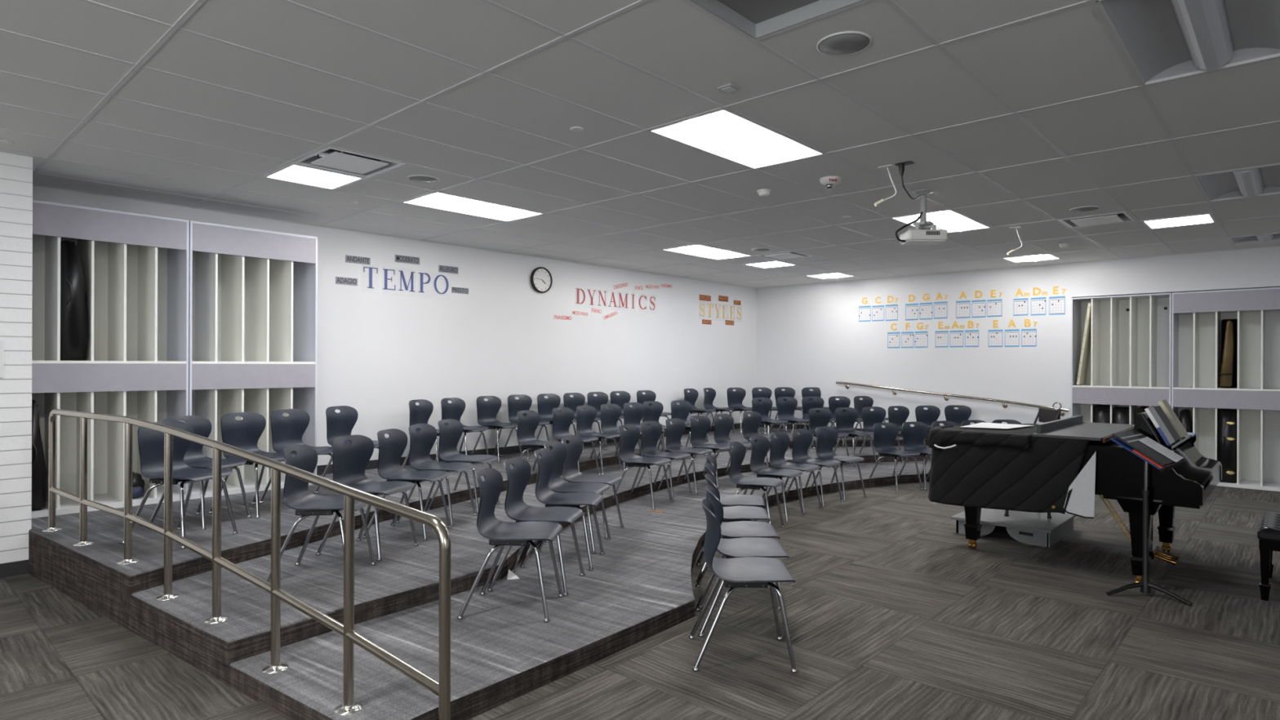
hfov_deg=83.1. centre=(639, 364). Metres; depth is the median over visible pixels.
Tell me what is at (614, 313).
card
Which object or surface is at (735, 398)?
chair
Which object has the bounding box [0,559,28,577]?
baseboard
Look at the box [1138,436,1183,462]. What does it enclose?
sheet music
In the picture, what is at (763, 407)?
chair
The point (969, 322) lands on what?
chord letter
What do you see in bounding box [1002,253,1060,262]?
ceiling light
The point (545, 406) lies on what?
chair
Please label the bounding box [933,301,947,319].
chart
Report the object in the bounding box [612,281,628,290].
card
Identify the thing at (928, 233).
grille
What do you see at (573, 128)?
cap
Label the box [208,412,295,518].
chair
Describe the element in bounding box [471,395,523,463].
chair
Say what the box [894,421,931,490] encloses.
chair
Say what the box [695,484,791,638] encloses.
chair
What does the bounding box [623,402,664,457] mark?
chair
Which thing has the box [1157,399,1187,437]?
book
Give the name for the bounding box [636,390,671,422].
chair
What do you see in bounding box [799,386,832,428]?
chair
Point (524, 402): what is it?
chair
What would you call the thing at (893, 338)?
chart
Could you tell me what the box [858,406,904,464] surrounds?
chair
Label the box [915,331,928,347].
chart
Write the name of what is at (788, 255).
ceiling vent
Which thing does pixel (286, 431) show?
chair
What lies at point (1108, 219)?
ceiling vent
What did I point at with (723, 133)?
ceiling light
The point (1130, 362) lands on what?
cubby shelving
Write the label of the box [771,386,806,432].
chair
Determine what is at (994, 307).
chart
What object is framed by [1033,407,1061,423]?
music stand
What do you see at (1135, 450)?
songbook
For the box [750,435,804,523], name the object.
chair
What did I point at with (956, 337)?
chart
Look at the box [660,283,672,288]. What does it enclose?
card
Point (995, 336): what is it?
chart
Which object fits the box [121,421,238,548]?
chair
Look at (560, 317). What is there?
card
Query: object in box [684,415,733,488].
chair
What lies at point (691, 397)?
chair
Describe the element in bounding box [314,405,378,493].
chair
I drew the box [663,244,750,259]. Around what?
ceiling light
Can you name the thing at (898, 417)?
chair
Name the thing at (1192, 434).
notebook
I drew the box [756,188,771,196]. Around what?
smoke detector
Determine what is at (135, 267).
cubby shelving
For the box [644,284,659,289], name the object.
card
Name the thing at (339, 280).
card
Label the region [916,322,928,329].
chord letter
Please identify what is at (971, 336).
chart
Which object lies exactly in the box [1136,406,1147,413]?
instrument case
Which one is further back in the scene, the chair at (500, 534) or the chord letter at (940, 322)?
the chord letter at (940, 322)
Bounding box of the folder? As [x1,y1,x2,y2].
[1154,405,1180,441]
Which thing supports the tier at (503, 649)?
on the floor
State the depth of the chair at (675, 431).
8.26 m
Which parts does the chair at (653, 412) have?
leg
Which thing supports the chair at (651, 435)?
on the tier at (503, 649)
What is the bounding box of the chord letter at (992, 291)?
[991,289,1002,297]
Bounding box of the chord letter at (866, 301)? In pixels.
[862,297,867,304]
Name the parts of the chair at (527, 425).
leg, rail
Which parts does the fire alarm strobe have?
bulb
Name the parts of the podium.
panel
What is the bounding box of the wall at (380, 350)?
[32,185,756,465]
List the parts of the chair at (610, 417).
leg, leg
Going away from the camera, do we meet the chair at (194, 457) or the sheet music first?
the sheet music
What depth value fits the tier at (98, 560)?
5.29 m
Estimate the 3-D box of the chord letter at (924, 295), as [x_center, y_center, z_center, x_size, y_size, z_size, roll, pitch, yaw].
[4.690,-1.097,11.851,0.107,0.119,0.004,0,0,43]
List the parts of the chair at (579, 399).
leg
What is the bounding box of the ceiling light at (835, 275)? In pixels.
[808,272,854,279]
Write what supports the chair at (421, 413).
on the tier at (98, 560)
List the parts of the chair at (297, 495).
rail, leg, leg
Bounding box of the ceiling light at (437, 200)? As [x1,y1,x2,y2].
[402,191,542,221]
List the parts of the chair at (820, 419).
leg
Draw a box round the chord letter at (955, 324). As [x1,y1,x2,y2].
[951,320,964,328]
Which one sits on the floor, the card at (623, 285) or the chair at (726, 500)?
the chair at (726, 500)
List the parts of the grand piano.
leg, brace rod, brace rod, leg, leg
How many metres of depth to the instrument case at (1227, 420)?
9.20 m
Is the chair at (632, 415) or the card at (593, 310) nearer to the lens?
the chair at (632, 415)
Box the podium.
[951,507,1076,547]
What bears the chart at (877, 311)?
attached to the wall at (809, 335)
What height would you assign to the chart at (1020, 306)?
0.259 m
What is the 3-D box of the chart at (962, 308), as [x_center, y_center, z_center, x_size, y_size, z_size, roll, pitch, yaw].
[5.122,-0.865,11.455,0.219,0.275,0.003,0,0,43]
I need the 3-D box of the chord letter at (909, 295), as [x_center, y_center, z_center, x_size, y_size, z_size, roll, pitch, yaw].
[4.519,-1.094,12.008,0.108,0.116,0.004,0,0,43]
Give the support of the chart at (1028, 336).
attached to the wall at (809, 335)
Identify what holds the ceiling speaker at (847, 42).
attached to the ceiling
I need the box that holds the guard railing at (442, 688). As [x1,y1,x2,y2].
[42,408,450,719]
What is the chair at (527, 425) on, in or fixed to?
on the tier at (406, 576)
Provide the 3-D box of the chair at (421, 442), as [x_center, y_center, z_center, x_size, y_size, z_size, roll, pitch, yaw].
[-1.712,0.912,6.105,0.526,0.797,0.460,0,0,13]
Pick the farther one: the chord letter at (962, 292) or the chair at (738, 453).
the chord letter at (962, 292)
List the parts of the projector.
plate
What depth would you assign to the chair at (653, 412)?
10.13 m
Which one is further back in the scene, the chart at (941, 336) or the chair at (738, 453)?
the chart at (941, 336)
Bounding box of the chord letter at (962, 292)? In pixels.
[959,291,967,298]
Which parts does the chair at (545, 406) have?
leg, leg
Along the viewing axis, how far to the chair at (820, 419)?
10.40 m
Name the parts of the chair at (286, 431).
leg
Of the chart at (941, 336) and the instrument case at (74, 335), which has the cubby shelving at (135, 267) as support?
the instrument case at (74, 335)
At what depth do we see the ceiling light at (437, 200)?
6.92 m
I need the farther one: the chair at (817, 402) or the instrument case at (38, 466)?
the chair at (817, 402)
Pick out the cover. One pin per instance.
(1015, 469)
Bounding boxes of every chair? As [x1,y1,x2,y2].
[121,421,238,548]
[149,415,252,530]
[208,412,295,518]
[258,408,341,503]
[265,444,376,582]
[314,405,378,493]
[315,435,418,560]
[362,428,452,541]
[395,423,476,526]
[401,399,457,467]
[427,418,500,513]
[434,397,490,462]
[457,467,564,622]
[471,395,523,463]
[487,457,585,595]
[500,394,551,458]
[516,409,568,482]
[520,448,604,570]
[530,393,577,453]
[533,440,611,553]
[551,407,600,474]
[561,435,623,538]
[563,392,604,453]
[576,405,622,474]
[583,391,623,449]
[596,404,643,470]
[604,391,643,444]
[613,424,673,510]
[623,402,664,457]
[635,421,693,502]
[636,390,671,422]
[642,400,681,449]
[657,417,712,494]
[671,400,708,460]
[684,388,715,426]
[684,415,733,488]
[688,498,797,673]
[694,473,780,609]
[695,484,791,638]
[696,462,770,582]
[697,453,765,562]
[703,387,735,434]
[705,413,751,479]
[726,387,760,435]
[728,441,785,527]
[742,411,776,466]
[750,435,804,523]
[751,387,784,434]
[751,397,790,452]
[760,431,822,514]
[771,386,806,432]
[775,396,814,448]
[785,428,843,507]
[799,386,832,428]
[801,396,839,448]
[807,408,851,468]
[809,426,866,502]
[828,395,866,448]
[833,407,876,466]
[850,395,888,447]
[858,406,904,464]
[869,422,923,492]
[888,405,928,462]
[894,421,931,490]
[915,405,940,461]
[925,420,956,482]
[944,404,971,425]
[961,419,986,425]
[991,419,1021,423]
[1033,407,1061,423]
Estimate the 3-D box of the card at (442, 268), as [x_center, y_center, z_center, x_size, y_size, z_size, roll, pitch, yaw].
[-2.384,-1.177,8.996,0.004,0.086,0.280,0,0,43]
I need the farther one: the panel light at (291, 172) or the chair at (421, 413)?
the chair at (421, 413)
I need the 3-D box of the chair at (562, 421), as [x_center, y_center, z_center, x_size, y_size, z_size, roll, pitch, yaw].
[-0.794,0.915,8.480,0.526,0.797,0.460,0,0,29]
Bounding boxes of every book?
[1144,406,1174,445]
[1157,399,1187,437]
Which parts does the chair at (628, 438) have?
leg, rail, leg, leg, leg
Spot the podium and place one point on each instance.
(1025, 527)
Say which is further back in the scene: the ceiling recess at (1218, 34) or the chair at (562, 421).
the chair at (562, 421)
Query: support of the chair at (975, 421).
on the floor
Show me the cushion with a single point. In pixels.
(1264, 533)
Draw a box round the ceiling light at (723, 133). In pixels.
[648,109,824,168]
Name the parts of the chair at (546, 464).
rail, leg, leg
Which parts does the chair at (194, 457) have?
leg, leg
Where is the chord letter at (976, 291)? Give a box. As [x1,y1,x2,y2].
[975,290,982,297]
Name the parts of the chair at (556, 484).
leg, leg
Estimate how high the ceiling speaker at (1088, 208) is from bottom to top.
0.009 m
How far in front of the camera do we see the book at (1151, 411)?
5.00 m
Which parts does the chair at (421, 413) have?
leg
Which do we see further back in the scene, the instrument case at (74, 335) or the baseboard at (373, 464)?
the baseboard at (373, 464)
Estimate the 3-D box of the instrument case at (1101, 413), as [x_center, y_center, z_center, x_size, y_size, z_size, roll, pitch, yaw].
[6.593,1.048,10.265,0.200,0.920,0.437,0,0,43]
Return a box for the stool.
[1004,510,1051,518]
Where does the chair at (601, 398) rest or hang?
on the tier at (98, 560)
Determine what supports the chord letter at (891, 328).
attached to the wall at (809, 335)
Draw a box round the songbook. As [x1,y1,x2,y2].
[1133,448,1180,468]
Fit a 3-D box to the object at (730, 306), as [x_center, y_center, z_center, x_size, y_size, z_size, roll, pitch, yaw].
[1.725,-0.947,13.468,0.006,0.317,0.190,0,0,43]
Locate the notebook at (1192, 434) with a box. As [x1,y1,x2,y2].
[1187,432,1196,436]
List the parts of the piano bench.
leg, leg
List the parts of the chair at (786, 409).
leg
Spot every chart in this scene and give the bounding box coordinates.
[858,305,871,321]
[871,305,884,321]
[885,304,897,320]
[887,332,899,348]
[901,331,913,347]
[905,303,918,320]
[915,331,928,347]
[919,302,932,319]
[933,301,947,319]
[935,330,948,347]
[949,330,963,346]
[955,300,970,318]
[964,329,978,346]
[971,299,986,317]
[986,298,1002,316]
[988,329,1002,346]
[1004,328,1019,346]
[1013,297,1028,315]
[1021,328,1036,346]
[1031,297,1045,315]
[1048,296,1065,315]
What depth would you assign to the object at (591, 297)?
10.80 m
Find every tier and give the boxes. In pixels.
[28,426,926,596]
[28,445,929,665]
[28,460,931,719]
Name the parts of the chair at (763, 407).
leg, leg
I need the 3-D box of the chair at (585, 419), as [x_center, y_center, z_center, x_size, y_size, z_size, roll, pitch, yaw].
[-0.549,0.916,8.893,0.526,0.797,0.460,0,0,30]
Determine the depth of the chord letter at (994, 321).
11.13 m
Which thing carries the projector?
hanging from the ceiling
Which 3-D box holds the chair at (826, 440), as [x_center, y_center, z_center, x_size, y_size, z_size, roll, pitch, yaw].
[2.288,1.139,8.406,0.460,0.797,0.526,0,0,-41]
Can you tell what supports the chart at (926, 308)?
attached to the wall at (809, 335)
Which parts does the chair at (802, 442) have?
leg, leg, leg, leg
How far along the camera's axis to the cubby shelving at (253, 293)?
6.96 m
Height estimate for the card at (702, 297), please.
0.098 m
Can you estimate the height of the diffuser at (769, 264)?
0.012 m
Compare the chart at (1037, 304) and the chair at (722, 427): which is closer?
the chair at (722, 427)
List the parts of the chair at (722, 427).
leg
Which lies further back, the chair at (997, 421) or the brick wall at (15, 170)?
the chair at (997, 421)
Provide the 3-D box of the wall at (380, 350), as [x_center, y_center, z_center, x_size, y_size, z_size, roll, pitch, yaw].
[-1.462,-0.108,10.112,0.140,3.265,11.164,0,0,43]
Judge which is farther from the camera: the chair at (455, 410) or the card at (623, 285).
the card at (623, 285)
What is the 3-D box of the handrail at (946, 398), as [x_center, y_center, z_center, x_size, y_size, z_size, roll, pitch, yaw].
[4.832,0.534,11.624,3.633,0.444,0.140,0,0,43]
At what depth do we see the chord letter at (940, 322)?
11.68 m
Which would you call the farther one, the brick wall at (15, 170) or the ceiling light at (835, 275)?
the ceiling light at (835, 275)
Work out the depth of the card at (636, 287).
11.57 m
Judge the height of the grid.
0.006 m
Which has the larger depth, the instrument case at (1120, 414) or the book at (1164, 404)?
the instrument case at (1120, 414)
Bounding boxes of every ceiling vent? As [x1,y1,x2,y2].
[293,146,404,177]
[755,251,813,260]
[1057,212,1136,228]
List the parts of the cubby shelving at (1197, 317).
panel, shelf, panel, plinth shelf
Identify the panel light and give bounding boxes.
[262,163,366,190]
[744,260,797,268]
[1140,213,1217,229]
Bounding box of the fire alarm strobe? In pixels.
[819,175,841,189]
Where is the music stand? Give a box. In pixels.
[1106,437,1191,605]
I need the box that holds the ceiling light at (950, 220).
[891,209,990,232]
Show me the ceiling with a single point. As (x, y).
(1068, 55)
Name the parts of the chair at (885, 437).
rail, leg, leg, leg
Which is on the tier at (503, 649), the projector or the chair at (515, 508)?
the chair at (515, 508)
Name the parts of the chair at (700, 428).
leg, leg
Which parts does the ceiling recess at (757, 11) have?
panel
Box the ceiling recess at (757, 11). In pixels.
[689,0,864,39]
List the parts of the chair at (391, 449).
rail, leg, leg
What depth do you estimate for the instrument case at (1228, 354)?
9.24 m
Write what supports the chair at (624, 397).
on the tier at (98, 560)
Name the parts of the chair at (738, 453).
leg, rail, leg, leg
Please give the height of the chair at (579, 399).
0.797 m
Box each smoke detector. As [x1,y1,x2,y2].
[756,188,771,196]
[1058,243,1070,248]
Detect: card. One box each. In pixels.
[335,276,357,285]
[345,254,370,265]
[395,254,419,264]
[438,265,457,274]
[451,286,468,293]
[553,314,572,321]
[571,310,588,316]
[591,307,601,315]
[602,310,618,320]
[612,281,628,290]
[634,285,643,290]
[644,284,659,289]
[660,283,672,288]
[699,294,711,301]
[702,319,711,324]
[718,295,728,302]
[725,320,733,324]
[733,300,741,305]
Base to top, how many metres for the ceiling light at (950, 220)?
0.074 m
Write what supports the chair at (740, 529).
on the floor
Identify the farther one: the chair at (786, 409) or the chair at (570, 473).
the chair at (786, 409)
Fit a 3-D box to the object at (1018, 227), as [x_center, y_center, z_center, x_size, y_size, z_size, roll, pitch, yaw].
[4.035,-1.322,7.782,0.148,0.297,0.106,0,0,33]
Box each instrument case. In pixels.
[31,399,46,511]
[60,240,88,360]
[1093,404,1110,423]
[1112,406,1129,424]
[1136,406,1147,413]
[1178,408,1192,432]
[1217,408,1236,483]
[1218,319,1237,387]
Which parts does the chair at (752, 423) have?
leg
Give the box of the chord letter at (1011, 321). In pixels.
[1008,320,1016,327]
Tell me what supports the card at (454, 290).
attached to the wall at (380, 350)
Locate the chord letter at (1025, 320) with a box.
[1024,319,1037,326]
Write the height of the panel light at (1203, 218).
0.038 m
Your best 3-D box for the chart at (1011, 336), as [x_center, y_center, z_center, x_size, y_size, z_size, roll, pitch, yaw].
[5.647,-0.393,10.972,0.205,0.264,0.003,0,0,43]
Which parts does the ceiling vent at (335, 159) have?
drop plate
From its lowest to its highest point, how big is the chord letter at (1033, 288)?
0.119 m
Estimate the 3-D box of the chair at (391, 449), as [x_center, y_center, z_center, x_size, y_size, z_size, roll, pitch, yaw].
[-1.797,0.912,5.612,0.526,0.797,0.460,0,0,10]
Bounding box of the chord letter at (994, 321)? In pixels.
[993,320,998,327]
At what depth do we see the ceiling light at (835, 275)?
12.15 m
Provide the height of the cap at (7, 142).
0.009 m
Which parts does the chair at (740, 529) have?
leg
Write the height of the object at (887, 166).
0.297 m
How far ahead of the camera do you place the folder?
5.31 m
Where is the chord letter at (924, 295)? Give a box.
[922,293,928,300]
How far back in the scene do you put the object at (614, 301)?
11.14 m
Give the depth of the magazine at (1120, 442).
4.58 m
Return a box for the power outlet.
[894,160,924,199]
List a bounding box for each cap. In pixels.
[0,139,13,144]
[569,126,583,131]
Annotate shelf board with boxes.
[1076,302,1091,384]
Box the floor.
[0,481,1279,719]
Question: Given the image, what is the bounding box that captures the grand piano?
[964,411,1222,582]
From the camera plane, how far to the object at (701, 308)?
12.78 m
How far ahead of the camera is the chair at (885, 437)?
9.09 m
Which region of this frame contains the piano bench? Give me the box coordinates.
[1257,511,1279,600]
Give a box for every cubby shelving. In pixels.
[31,200,189,518]
[188,220,317,499]
[1071,293,1171,424]
[1171,287,1279,491]
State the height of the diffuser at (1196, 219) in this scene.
0.012 m
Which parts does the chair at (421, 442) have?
leg, leg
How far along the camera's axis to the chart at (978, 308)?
11.30 m
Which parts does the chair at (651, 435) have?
leg, leg, leg, leg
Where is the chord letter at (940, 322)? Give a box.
[938,321,949,328]
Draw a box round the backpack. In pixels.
[132,471,144,497]
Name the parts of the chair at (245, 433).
rail, leg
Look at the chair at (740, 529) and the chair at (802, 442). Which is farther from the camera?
the chair at (802, 442)
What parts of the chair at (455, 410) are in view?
leg, leg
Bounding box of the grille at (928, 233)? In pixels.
[926,231,939,235]
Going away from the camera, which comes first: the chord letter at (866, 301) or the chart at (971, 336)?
the chart at (971, 336)
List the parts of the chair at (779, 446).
leg, leg, leg, leg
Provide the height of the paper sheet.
0.002 m
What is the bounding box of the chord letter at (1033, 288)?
[1032,287,1047,295]
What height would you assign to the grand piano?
1.200 m
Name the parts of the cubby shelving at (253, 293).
panel, panel, plinth shelf, shelf, panel, panel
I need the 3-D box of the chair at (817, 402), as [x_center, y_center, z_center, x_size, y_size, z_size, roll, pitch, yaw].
[2.865,0.928,11.637,0.460,0.797,0.526,0,0,-23]
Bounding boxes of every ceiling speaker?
[407,174,439,182]
[751,248,770,251]
[817,31,871,55]
[1069,205,1099,212]
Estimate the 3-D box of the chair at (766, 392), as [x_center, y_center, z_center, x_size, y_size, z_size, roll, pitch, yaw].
[2.242,0.819,12.821,0.460,0.797,0.526,0,0,-27]
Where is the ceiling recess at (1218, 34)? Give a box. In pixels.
[1095,0,1279,85]
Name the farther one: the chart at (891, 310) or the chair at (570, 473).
the chart at (891, 310)
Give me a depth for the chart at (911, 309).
12.01 m
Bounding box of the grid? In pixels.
[0,0,1279,288]
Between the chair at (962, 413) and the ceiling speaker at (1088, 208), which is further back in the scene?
the chair at (962, 413)
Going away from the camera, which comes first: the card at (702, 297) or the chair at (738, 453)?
the chair at (738, 453)
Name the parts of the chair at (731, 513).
rail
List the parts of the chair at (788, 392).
leg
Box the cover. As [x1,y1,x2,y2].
[928,423,1096,518]
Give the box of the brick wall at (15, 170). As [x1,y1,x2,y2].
[0,151,32,564]
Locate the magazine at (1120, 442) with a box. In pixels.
[1111,437,1162,469]
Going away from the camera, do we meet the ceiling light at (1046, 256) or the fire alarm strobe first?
the fire alarm strobe
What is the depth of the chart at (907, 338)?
12.06 m
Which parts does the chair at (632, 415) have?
leg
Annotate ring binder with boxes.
[1111,429,1183,466]
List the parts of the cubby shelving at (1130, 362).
panel, shelf, panel, panel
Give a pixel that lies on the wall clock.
(541, 281)
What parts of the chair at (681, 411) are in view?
leg, leg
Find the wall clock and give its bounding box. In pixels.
[530,266,552,293]
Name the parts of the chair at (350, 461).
leg, leg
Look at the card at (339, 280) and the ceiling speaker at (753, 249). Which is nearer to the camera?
the card at (339, 280)
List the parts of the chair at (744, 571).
rail, leg, leg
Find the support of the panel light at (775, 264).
attached to the grid
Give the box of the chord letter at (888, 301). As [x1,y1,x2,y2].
[887,295,897,302]
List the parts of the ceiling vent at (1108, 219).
drop plate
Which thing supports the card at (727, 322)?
attached to the wall at (380, 350)
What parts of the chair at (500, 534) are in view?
rail, leg, leg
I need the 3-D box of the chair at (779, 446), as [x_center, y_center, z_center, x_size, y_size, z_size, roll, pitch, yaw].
[1.610,1.137,7.698,0.526,0.797,0.460,0,0,38]
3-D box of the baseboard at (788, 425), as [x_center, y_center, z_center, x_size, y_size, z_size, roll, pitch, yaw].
[4.252,1.335,12.242,5.365,0.420,0.010,0,0,43]
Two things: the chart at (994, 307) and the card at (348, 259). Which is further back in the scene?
the chart at (994, 307)
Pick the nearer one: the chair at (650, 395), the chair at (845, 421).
the chair at (845, 421)
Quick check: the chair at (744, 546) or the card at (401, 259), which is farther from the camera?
the card at (401, 259)
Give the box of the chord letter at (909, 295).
[908,294,915,302]
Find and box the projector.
[895,188,947,244]
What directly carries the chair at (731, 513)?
on the floor
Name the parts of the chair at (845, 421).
leg, leg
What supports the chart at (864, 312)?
attached to the wall at (809, 335)
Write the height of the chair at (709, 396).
0.797 m
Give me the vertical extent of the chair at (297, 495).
0.797 m
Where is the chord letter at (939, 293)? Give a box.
[936,292,947,299]
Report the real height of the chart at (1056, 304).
0.265 m
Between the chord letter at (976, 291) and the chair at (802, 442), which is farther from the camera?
the chord letter at (976, 291)
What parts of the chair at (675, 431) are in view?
leg, leg, leg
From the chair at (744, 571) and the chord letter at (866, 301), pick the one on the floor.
the chair at (744, 571)
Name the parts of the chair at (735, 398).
leg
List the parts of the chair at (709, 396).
leg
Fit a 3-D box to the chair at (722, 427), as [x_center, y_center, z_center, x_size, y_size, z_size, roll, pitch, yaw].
[1.153,1.028,8.973,0.526,0.797,0.460,0,0,40]
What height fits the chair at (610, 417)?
0.797 m
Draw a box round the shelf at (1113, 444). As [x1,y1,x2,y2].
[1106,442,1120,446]
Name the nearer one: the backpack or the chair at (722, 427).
the backpack
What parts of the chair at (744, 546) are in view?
leg, leg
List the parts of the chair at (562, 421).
leg, leg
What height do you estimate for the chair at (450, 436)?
0.797 m
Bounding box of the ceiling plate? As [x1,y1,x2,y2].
[716,83,740,93]
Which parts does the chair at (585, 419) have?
leg, leg, leg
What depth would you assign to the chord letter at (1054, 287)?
10.57 m
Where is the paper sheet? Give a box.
[961,422,1034,428]
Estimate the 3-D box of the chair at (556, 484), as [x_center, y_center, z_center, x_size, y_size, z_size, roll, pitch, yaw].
[-0.534,1.022,5.702,0.526,0.797,0.460,0,0,14]
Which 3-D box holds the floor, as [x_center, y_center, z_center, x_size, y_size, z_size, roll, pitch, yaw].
[1.514,1.585,4.296,12.400,0.100,17.100,0,0,43]
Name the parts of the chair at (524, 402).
leg, leg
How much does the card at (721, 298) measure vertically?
0.098 m
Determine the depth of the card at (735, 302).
13.59 m
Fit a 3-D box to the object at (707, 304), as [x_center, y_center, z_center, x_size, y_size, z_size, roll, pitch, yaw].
[1.256,-0.949,12.957,0.006,0.317,0.228,0,0,43]
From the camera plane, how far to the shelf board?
10.34 m
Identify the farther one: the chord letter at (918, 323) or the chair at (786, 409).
the chord letter at (918, 323)
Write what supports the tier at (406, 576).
on the tier at (503, 649)
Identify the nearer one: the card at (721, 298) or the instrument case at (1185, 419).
the instrument case at (1185, 419)
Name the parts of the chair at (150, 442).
rail, leg, leg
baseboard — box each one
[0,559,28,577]
[316,422,743,475]
[759,423,928,445]
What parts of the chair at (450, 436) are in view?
leg, leg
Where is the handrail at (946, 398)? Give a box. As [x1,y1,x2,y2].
[835,381,1068,416]
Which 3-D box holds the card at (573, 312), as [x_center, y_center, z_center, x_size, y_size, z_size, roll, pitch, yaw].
[-0.877,-0.743,10.639,0.004,0.081,0.342,0,0,43]
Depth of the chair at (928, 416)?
11.16 m
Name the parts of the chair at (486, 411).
leg, rail, leg, leg, leg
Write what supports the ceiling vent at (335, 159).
attached to the grid
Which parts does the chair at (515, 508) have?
leg, leg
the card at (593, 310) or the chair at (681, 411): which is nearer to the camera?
the chair at (681, 411)
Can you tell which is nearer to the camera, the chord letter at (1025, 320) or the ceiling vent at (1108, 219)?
the ceiling vent at (1108, 219)
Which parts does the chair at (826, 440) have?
leg, leg, leg, leg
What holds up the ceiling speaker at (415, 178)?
attached to the ceiling
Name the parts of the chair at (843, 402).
leg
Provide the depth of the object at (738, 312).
13.63 m
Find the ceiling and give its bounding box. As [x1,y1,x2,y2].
[0,0,1279,288]
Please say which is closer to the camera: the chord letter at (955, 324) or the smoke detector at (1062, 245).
the smoke detector at (1062, 245)
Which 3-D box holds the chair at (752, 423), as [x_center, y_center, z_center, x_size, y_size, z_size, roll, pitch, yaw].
[1.585,1.030,9.459,0.526,0.797,0.460,0,0,42]
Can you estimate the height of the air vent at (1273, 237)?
0.074 m
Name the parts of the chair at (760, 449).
leg, rail, leg, leg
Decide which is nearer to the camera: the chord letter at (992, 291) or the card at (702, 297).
the chord letter at (992, 291)
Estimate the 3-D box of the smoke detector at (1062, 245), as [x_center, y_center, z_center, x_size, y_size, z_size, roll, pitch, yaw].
[5.185,-1.443,8.822,0.120,0.047,0.120,0,0,43]
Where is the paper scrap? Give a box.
[506,568,519,579]
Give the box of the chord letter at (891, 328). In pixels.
[890,323,897,330]
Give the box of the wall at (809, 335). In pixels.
[756,235,1279,428]
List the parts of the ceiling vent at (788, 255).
drop plate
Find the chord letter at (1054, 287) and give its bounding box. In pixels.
[1053,286,1065,294]
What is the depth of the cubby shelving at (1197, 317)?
9.37 m
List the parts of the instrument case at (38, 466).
handle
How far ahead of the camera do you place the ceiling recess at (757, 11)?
3.12 m
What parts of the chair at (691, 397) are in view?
rail, leg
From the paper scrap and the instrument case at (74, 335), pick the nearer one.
the paper scrap
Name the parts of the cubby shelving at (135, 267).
plinth shelf, shelf, panel, panel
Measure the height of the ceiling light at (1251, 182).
0.074 m
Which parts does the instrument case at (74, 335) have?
handle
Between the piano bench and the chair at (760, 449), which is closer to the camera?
the piano bench
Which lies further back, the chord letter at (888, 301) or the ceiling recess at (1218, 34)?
the chord letter at (888, 301)
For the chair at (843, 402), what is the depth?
11.87 m
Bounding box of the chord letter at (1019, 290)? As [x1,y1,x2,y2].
[1015,288,1029,296]
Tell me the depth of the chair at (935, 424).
9.46 m
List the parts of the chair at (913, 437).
leg, leg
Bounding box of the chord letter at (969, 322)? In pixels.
[968,320,979,328]
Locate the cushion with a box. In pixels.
[1257,514,1279,541]
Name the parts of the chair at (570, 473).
leg, leg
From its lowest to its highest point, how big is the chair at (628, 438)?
0.797 m
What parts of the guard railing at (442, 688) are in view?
post, post, post, post, post, rail, rail, post, post, post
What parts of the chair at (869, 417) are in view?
leg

